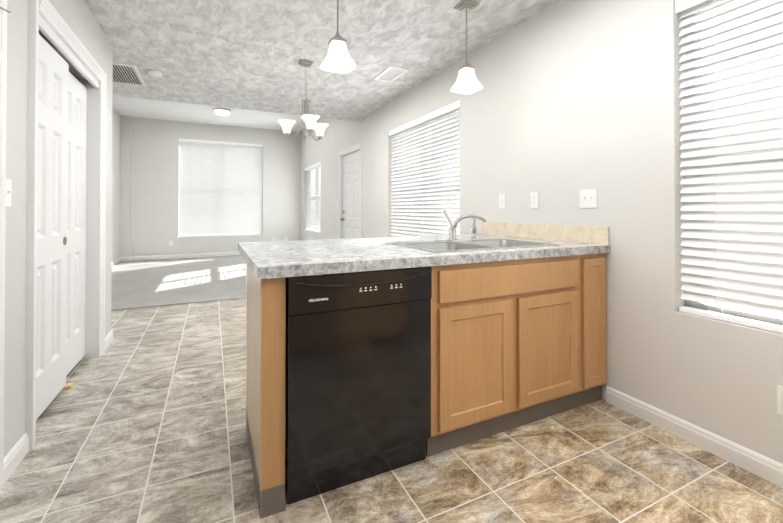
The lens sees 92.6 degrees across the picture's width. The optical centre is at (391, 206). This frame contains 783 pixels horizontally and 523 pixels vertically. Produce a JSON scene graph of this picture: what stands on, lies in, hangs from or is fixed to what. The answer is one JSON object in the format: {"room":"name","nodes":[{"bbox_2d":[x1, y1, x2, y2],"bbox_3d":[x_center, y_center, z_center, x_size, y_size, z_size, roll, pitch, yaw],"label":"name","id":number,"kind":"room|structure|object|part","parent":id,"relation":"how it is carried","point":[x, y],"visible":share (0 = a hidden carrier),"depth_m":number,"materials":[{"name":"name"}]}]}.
{"room":"kitchen","nodes":[
{"label":"kitchen","id":0,"kind":"room"},
{"bbox_2d":[4,0,112,456],"bbox_3d":[-1.200,-0.134,0.572,0.120,2.520,5.810,0,-1,-26],"label":"wall","id":1,"kind":"structure","parent":0,"point":[77,16],"depth_m":1.68,"materials":[{"name":"paint"}]},
{"bbox_2d":[0,0,6,489],"bbox_3d":[-1.420,0.072,1.050,0.138,2.114,0.993,0,-1,-26],"label":"trim","id":2,"kind":"structure","parent":1,"relation":"attached to","point":[3,3],"depth_m":1.51,"materials":[{"name":"paint"}]},
{"bbox_2d":[6,179,11,206],"bbox_3d":[-1.602,-0.057,1.565,0.014,0.116,0.072,0,-1,-26],"label":"switch plate","id":3,"kind":"object","parent":1,"relation":"attached to","point":[8,191],"visible":0.62,"depth_m":1.57,"materials":[{"name":"plastic"}]},
{"bbox_2d":[3,433,28,484],"bbox_3d":[-1.633,1.089,1.619,0.013,0.090,0.301,0,-1,-26],"label":"baseboard","id":4,"kind":"structure","parent":1,"relation":"attached to","point":[20,449],"depth_m":1.63,"materials":[{"name":"paint"}]},
{"bbox_2d":[36,35,68,419],"bbox_3d":[-1.906,0.102,2.061,0.034,1.990,0.580,0,-1,-26],"label":"closet door","id":5,"kind":"structure","parent":1,"relation":"in","point":[52,227],"depth_m":2.10,"materials":[{"name":"paint"}]},
{"bbox_2d":[25,0,106,450],"bbox_3d":[-2.021,0.046,2.312,0.145,2.186,1.312,0,-1,-26],"label":"trim","id":6,"kind":"structure","parent":1,"relation":"attached to","point":[47,23],"depth_m":2.40,"materials":[{"name":"paint"}]},
{"bbox_2d":[66,72,86,375],"bbox_3d":[-2.178,0.106,2.535,0.034,1.990,0.590,0,-1,-26],"label":"closet door","id":7,"kind":"structure","parent":1,"relation":"in","point":[76,228],"depth_m":2.62,"materials":[{"name":"paint"}]},
{"bbox_2d":[105,330,112,349],"bbox_3d":[-2.319,1.100,3.050,0.013,0.090,0.336,0,-1,-26],"label":"baseboard","id":8,"kind":"structure","parent":1,"relation":"attached to","point":[109,338],"depth_m":3.10,"materials":[{"name":"paint"}]},
{"bbox_2d":[69,69,79,80],"bbox_3d":[-2.750,-0.115,2.984,0.590,2.520,0.120,0,-1,-26],"label":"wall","id":9,"kind":"structure","parent":0,"point":[74,75],"depth_m":3.01,"materials":[{"name":"paint"}]},
{"bbox_2d":[112,107,119,260],"bbox_3d":[-4.660,-0.486,5.409,0.160,3.300,5.900,0,-1,-26],"label":"wall","id":10,"kind":"structure","parent":0,"point":[115,184],"depth_m":7.69,"materials":[{"name":"paint"}]},
{"bbox_2d":[112,257,122,265],"bbox_3d":[-4.567,1.113,5.402,0.013,0.102,5.830,0,-1,-26],"label":"baseboard","id":11,"kind":"structure","parent":10,"relation":"attached to","point":[119,259],"depth_m":7.80,"materials":[{"name":"paint"}]},
{"bbox_2d":[119,115,130,256],"bbox_3d":[-5.765,-0.390,8.111,0.185,3.150,0.070,0,-1,-26],"label":"wall","id":12,"kind":"structure","parent":0,"point":[125,186],"depth_m":8.08,"materials":[{"name":"paint"}]},
{"bbox_2d":[111,255,246,310],"bbox_3d":[-3.124,1.230,6.858,4.195,0.132,4.910,0,-1,-26],"label":"floor","id":13,"kind":"structure","parent":0,"point":[135,284],"depth_m":5.78,"materials":[{"name":"grey carpet"}]},
{"bbox_2d":[113,95,304,131],"bbox_3d":[-3.270,-2.048,7.003,4.035,0.150,4.250,0,-1,-26],"label":"ceiling","id":14,"kind":"structure","parent":0,"point":[151,109],"depth_m":7.98,"materials":[{"name":"white paint"}]},
{"bbox_2d":[213,108,230,115],"bbox_3d":[-3.443,-1.910,7.612,0.340,0.118,0.340,0,-1,-26],"label":"ceiling light","id":15,"kind":"object","parent":14,"relation":"attached to","point":[222,111],"visible":1,"depth_m":7.51,"materials":[{"name":"white glass"}]},
{"bbox_2d":[131,117,300,255],"bbox_3d":[-4.223,-0.458,8.979,4.035,3.300,0.160,0,-1,-26],"label":"wall","id":16,"kind":"structure","parent":0,"point":[154,186],"depth_m":8.60,"materials":[{"name":"paint"}]},
{"bbox_2d":[127,252,240,259],"bbox_3d":[-4.026,1.135,8.955,3.690,0.090,0.030,0,-1,-26],"label":"baseboard","id":17,"kind":"structure","parent":16,"relation":"attached to","point":[217,253],"depth_m":8.60,"materials":[{"name":"paint"}]},
{"bbox_2d":[179,138,262,236],"bbox_3d":[-4.081,-0.432,9.047,1.840,2.270,0.149,0,-1,-26],"label":"window blinds","id":18,"kind":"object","parent":16,"relation":"in","point":[239,213],"depth_m":8.99,"materials":[{"name":"plastic"}]},
{"bbox_2d":[84,0,558,121],"bbox_3d":[-0.738,-1.775,1.721,4.035,0.780,7.460,0,-1,-26],"label":"ceiling","id":19,"kind":"structure","parent":0,"point":[245,54],"depth_m":3.17,"materials":[{"name":"white paint"}]},
{"bbox_2d":[113,62,146,86],"bbox_3d":[-2.803,-1.363,3.844,0.400,0.012,0.660,0,-1,-26],"label":"ceiling vent","id":20,"kind":"object","parent":19,"relation":"in","point":[135,68],"visible":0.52,"depth_m":3.88,"materials":[{"name":"metal"}]},
{"bbox_2d":[147,69,161,76],"bbox_3d":[-2.400,-1.349,3.793,0.130,0.040,0.130,0,-1,-26],"label":"smoke detector","id":21,"kind":"object","parent":19,"relation":"attached to","point":[154,73],"visible":1,"depth_m":3.76,"materials":[{"name":"paint"}]},
{"bbox_2d":[278,59,328,142],"bbox_3d":[-0.793,-0.986,3.511,0.480,0.770,0.438,0,-1,-26],"label":"dining chandelier","id":22,"kind":"object","parent":19,"relation":"hanging from","point":[311,124],"visible":1,"depth_m":3.54,"materials":[{"name":"white glass"}]},
{"bbox_3d":[-0.998,-0.754,3.565,0.160,0.116,0.160,0,-1,-26],"label":"lamp shade","id":23,"kind":"part","parent":22,"relation":"part of","materials":[{"name":"white glass"}]},
{"bbox_3d":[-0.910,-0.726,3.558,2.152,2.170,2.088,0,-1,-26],"label":"arm","id":24,"kind":"part","parent":22,"relation":"part of"},
{"bbox_3d":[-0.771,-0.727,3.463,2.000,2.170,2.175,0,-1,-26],"label":"arm","id":25,"kind":"part","parent":22,"relation":"part of"},
{"bbox_3d":[-0.733,-0.755,3.385,0.160,0.116,0.160,0,-1,-26],"label":"lamp shade","id":26,"kind":"part","parent":22,"relation":"part of","materials":[{"name":"white glass"}]},
{"bbox_3d":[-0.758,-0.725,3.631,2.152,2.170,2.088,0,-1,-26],"label":"arm","id":27,"kind":"part","parent":22,"relation":"part of"},
{"bbox_3d":[-0.709,-0.752,3.704,0.160,0.116,0.160,0,-1,-26],"label":"lamp shade","id":28,"kind":"part","parent":22,"relation":"part of","materials":[{"name":"white glass"}]},
{"bbox_2d":[320,0,355,72],"bbox_3d":[-0.309,-1.092,2.154,0.184,0.579,0.184,0,-1,-26],"label":"pendant light","id":29,"kind":"object","parent":19,"relation":"hanging from","point":[338,59],"visible":1,"depth_m":2.13,"materials":[{"name":"white glass"}]},
{"bbox_3d":[-0.309,-0.874,2.152,0.184,0.142,0.184,0,-1,-26],"label":"lamp shade","id":30,"kind":"part","parent":29,"relation":"part of","materials":[{"name":"white glass"}]},
{"bbox_3d":[-0.309,-1.181,2.155,0.124,0.402,0.124,0,-1,-26],"label":"canopy rod","id":31,"kind":"part","parent":29,"relation":"part of","materials":[{"name":"silver metal"}]},
{"bbox_2d":[374,65,408,81],"bbox_3d":[-0.007,-1.362,3.854,0.210,0.012,0.400,0,-1,-26],"label":"ceiling vent","id":32,"kind":"object","parent":19,"relation":"in","point":[392,75],"visible":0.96,"depth_m":3.84,"materials":[{"name":"metal"}]},
{"bbox_2d":[450,0,482,93],"bbox_3d":[0.512,-1.089,2.559,0.184,0.579,0.184,0,-1,-26],"label":"pendant light","id":33,"kind":"object","parent":19,"relation":"hanging from","point":[467,82],"visible":1,"depth_m":2.53,"materials":[{"name":"white glass"}]},
{"bbox_3d":[0.512,-0.871,2.557,0.184,0.142,0.184,0,-1,-26],"label":"lamp shade","id":34,"kind":"part","parent":33,"relation":"part of","materials":[{"name":"white glass"}]},
{"bbox_3d":[0.512,-1.178,2.560,0.124,0.402,0.124,0,-1,-26],"label":"canopy rod","id":35,"kind":"part","parent":33,"relation":"part of","materials":[{"name":"silver metal"}]},
{"bbox_2d":[0,298,782,522],"bbox_3d":[-0.558,1.193,1.506,4.195,0.120,6.960,0,-1,-26],"label":"floor","id":36,"kind":"structure","parent":0,"point":[142,419],"depth_m":1.63,"materials":[{"name":"tile"}]},
{"bbox_2d":[61,382,73,390],"bbox_3d":[-2.040,1.129,2.349,0.060,0.022,0.060,0,-1,-26],"label":"block","id":37,"kind":"object","parent":36,"relation":"on","point":[68,386],"visible":0.64,"depth_m":2.33,"materials":[{"name":"brown wood"}]},
{"bbox_2d":[262,261,445,510],"bbox_3d":[-0.216,0.701,1.811,0.668,0.868,0.634,0,-1,-26],"label":"base cabinet","id":38,"kind":"object","parent":36,"relation":"on","point":[366,358],"depth_m":1.50,"materials":[{"name":"laminate"}]},
{"bbox_2d":[238,238,449,280],"bbox_3d":[-0.351,0.243,2.027,0.827,0.043,1.135,0,-1,-26],"label":"countertop","id":39,"kind":"structure","parent":38,"relation":"on","point":[267,260],"depth_m":1.68,"materials":[{"name":"grey stone"}]},
{"bbox_3d":[-0.607,0.698,1.637,0.003,0.872,0.609,0,-1,-26],"label":"panel","id":40,"kind":"part","parent":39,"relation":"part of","materials":[{"name":"brown wood"}]},
{"bbox_2d":[387,238,560,283],"bbox_3d":[0.475,0.310,2.220,0.860,0.180,0.550,0,-1,-26],"label":"sink","id":41,"kind":"object","parent":39,"relation":"in","point":[448,245],"depth_m":2.30,"materials":[{"name":"metal"}]},
{"bbox_2d":[267,252,431,504],"bbox_3d":[-0.233,0.701,1.789,0.619,0.868,0.620,0,-1,-26],"label":"dishwasher","id":42,"kind":"object","parent":38,"relation":"in","point":[357,343],"depth_m":1.50,"materials":[{"name":"black metal"}]},
{"bbox_2d":[370,233,461,244],"bbox_3d":[0.257,0.249,2.676,0.830,0.043,0.490,0,-1,-26],"label":"countertop","id":43,"kind":"structure","parent":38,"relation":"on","point":[450,237],"depth_m":2.59,"materials":[{"name":"grey stone"}]},
{"bbox_2d":[434,209,487,241],"bbox_3d":[0.455,0.119,2.393,0.322,0.204,0.240,0,-1,-26],"label":"faucet","id":44,"kind":"object","parent":43,"relation":"on","point":[452,236],"depth_m":2.43,"materials":[{"name":"silver metal"}]},
{"bbox_3d":[0.406,0.735,1.773,0.425,0.550,0.019,0,-1,-26],"label":"door","id":45,"kind":"part","parent":38,"relation":"part of","materials":[{"name":"brown wood"}]},
{"bbox_3d":[0.622,0.363,1.880,0.904,0.145,0.019,0,-1,-26],"label":"drawer","id":46,"kind":"part","parent":38,"relation":"part of","materials":[{"name":"brown wood"}]},
{"bbox_2d":[398,241,501,288],"bbox_3d":[0.305,0.308,2.100,0.367,0.180,0.402,0,-1,-26],"label":"base cabinet","id":47,"kind":"object","parent":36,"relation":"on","point":[473,264],"depth_m":1.80,"materials":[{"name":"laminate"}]},
{"bbox_3d":[0.833,0.737,1.978,0.435,0.550,0.019,0,-1,-26],"label":"door","id":48,"kind":"part","parent":47,"relation":"part of","materials":[{"name":"brown wood"}]},
{"bbox_2d":[454,237,553,284],"bbox_3d":[0.675,0.310,2.277,0.367,0.180,0.402,0,-1,-26],"label":"base cabinet","id":49,"kind":"object","parent":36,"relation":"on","point":[522,260],"depth_m":1.94,"materials":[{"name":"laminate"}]},
{"bbox_2d":[462,233,609,256],"bbox_3d":[0.898,0.248,2.626,0.283,0.043,1.135,0,-1,-26],"label":"countertop","id":50,"kind":"structure","parent":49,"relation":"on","point":[575,248],"depth_m":2.15,"materials":[{"name":"grey stone"}]},
{"bbox_3d":[1.151,0.653,2.131,0.180,0.720,0.019,0,-1,-26],"label":"door narrow","id":51,"kind":"part","parent":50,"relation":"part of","materials":[{"name":"brown wood"}]},
{"bbox_2d":[301,0,782,463],"bbox_3d":[0.200,-0.492,4.606,0.160,3.300,11.870,0,-1,-26],"label":"wall","id":52,"kind":"structure","parent":0,"point":[565,105],"depth_m":2.17,"materials":[{"name":"paint"}]},
{"bbox_2d":[305,161,320,232],"bbox_3d":[-1.786,-0.200,8.742,0.154,1.540,1.570,0,-1,-26],"label":"window","id":53,"kind":"structure","parent":52,"relation":"in","point":[312,224],"depth_m":8.72,"materials":[{"name":"glass"}]},
{"bbox_2d":[339,142,361,238],"bbox_3d":[-0.636,0.083,6.324,0.178,2.152,1.138,0,-1,-26],"label":"trim","id":54,"kind":"structure","parent":52,"relation":"attached to","point":[356,147],"depth_m":6.73,"materials":[{"name":"paint"}]},
{"bbox_2d":[343,150,359,238],"bbox_3d":[-0.651,0.124,6.317,0.040,2.055,0.970,0,-1,-26],"label":"entry door","id":55,"kind":"structure","parent":52,"relation":"in","point":[351,193],"depth_m":6.32,"materials":[{"name":"paint"}]},
{"bbox_2d":[389,99,459,236],"bbox_3d":[0.369,-0.230,4.247,0.154,1.550,1.580,0,-1,-26],"label":"window blinds","id":56,"kind":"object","parent":52,"relation":"in","point":[424,215],"depth_m":4.13,"materials":[{"name":"plastic"}]},
{"bbox_2d":[499,194,505,207],"bbox_3d":[0.880,-0.045,2.982,0.014,0.116,0.072,0,-1,-26],"label":"light switch","id":57,"kind":"object","parent":52,"relation":"attached to","point":[502,200],"visible":1,"depth_m":2.98,"materials":[{"name":"plastic"}]},
{"bbox_2d":[531,192,538,207],"bbox_3d":[1.026,-0.048,2.686,0.007,0.116,0.072,0,-1,-26],"label":"outlet","id":58,"kind":"object","parent":52,"relation":"attached to","point":[534,199],"visible":1,"depth_m":2.68,"materials":[{"name":"plastic"}]},
{"bbox_2d":[481,221,609,245],"bbox_3d":[1.020,0.175,2.687,0.012,0.105,1.131,0,-1,-26],"label":"backsplash","id":59,"kind":"structure","parent":52,"relation":"attached to","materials":[{"name":"tile"}]},
{"bbox_2d":[400,0,754,138],"bbox_3d":[0.655,-1.301,4.831,0.850,0.080,13.550,0,-1,-26],"label":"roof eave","id":60,"kind":"object","parent":52,"relation":"attached to","point":[701,20],"depth_m":2.48,"materials":[{"name":"paint"}]},
{"bbox_2d":[580,189,596,207],"bbox_3d":[1.206,-0.051,2.301,0.014,0.116,0.118,0,-1,-26],"label":"light switch","id":61,"kind":"object","parent":52,"relation":"attached to","point":[588,198],"visible":1,"depth_m":2.30,"materials":[{"name":"plastic"}]},
{"bbox_2d":[606,386,782,487],"bbox_3d":[1.937,1.082,0.769,0.013,0.090,3.150,0,-1,-26],"label":"baseboard","id":62,"kind":"structure","parent":52,"relation":"attached to","point":[761,466],"depth_m":1.75,"materials":[{"name":"paint"}]},
{"bbox_2d":[675,0,782,332],"bbox_3d":[1.839,-0.265,1.187,0.149,1.570,1.610,0,-1,-26],"label":"window blinds","id":63,"kind":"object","parent":52,"relation":"in","point":[745,287],"depth_m":1.70,"materials":[{"name":"plastic"}]},
{"bbox_2d":[714,24,716,315],"bbox_3d":[1.504,-0.245,1.740,0.002,1.500,0.002,0,-1,-26],"label":"blind cord","id":64,"kind":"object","parent":63,"relation":"attached to","point":[715,170],"depth_m":1.74,"materials":[{"name":"fabric"}]},
{"bbox_2d":[777,385,782,415],"bbox_3d":[1.592,0.788,1.498,0.007,0.116,0.072,0,-1,-26],"label":"electrical outlet plate","id":65,"kind":"object","parent":52,"relation":"attached to","point":[779,400],"visible":1,"depth_m":1.52,"materials":[{"name":"plastic"}]},
{"label":"outside","id":66,"kind":"structure","parent":0,"visible":0},
{"bbox_2d":[400,117,459,204],"bbox_3d":[0.616,-0.379,6.258,0.120,3.300,2.430,0,-1,-26],"label":"window","id":67,"kind":"structure","parent":66,"point":[432,154],"depth_m":5.95,"materials":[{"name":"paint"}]}
]}

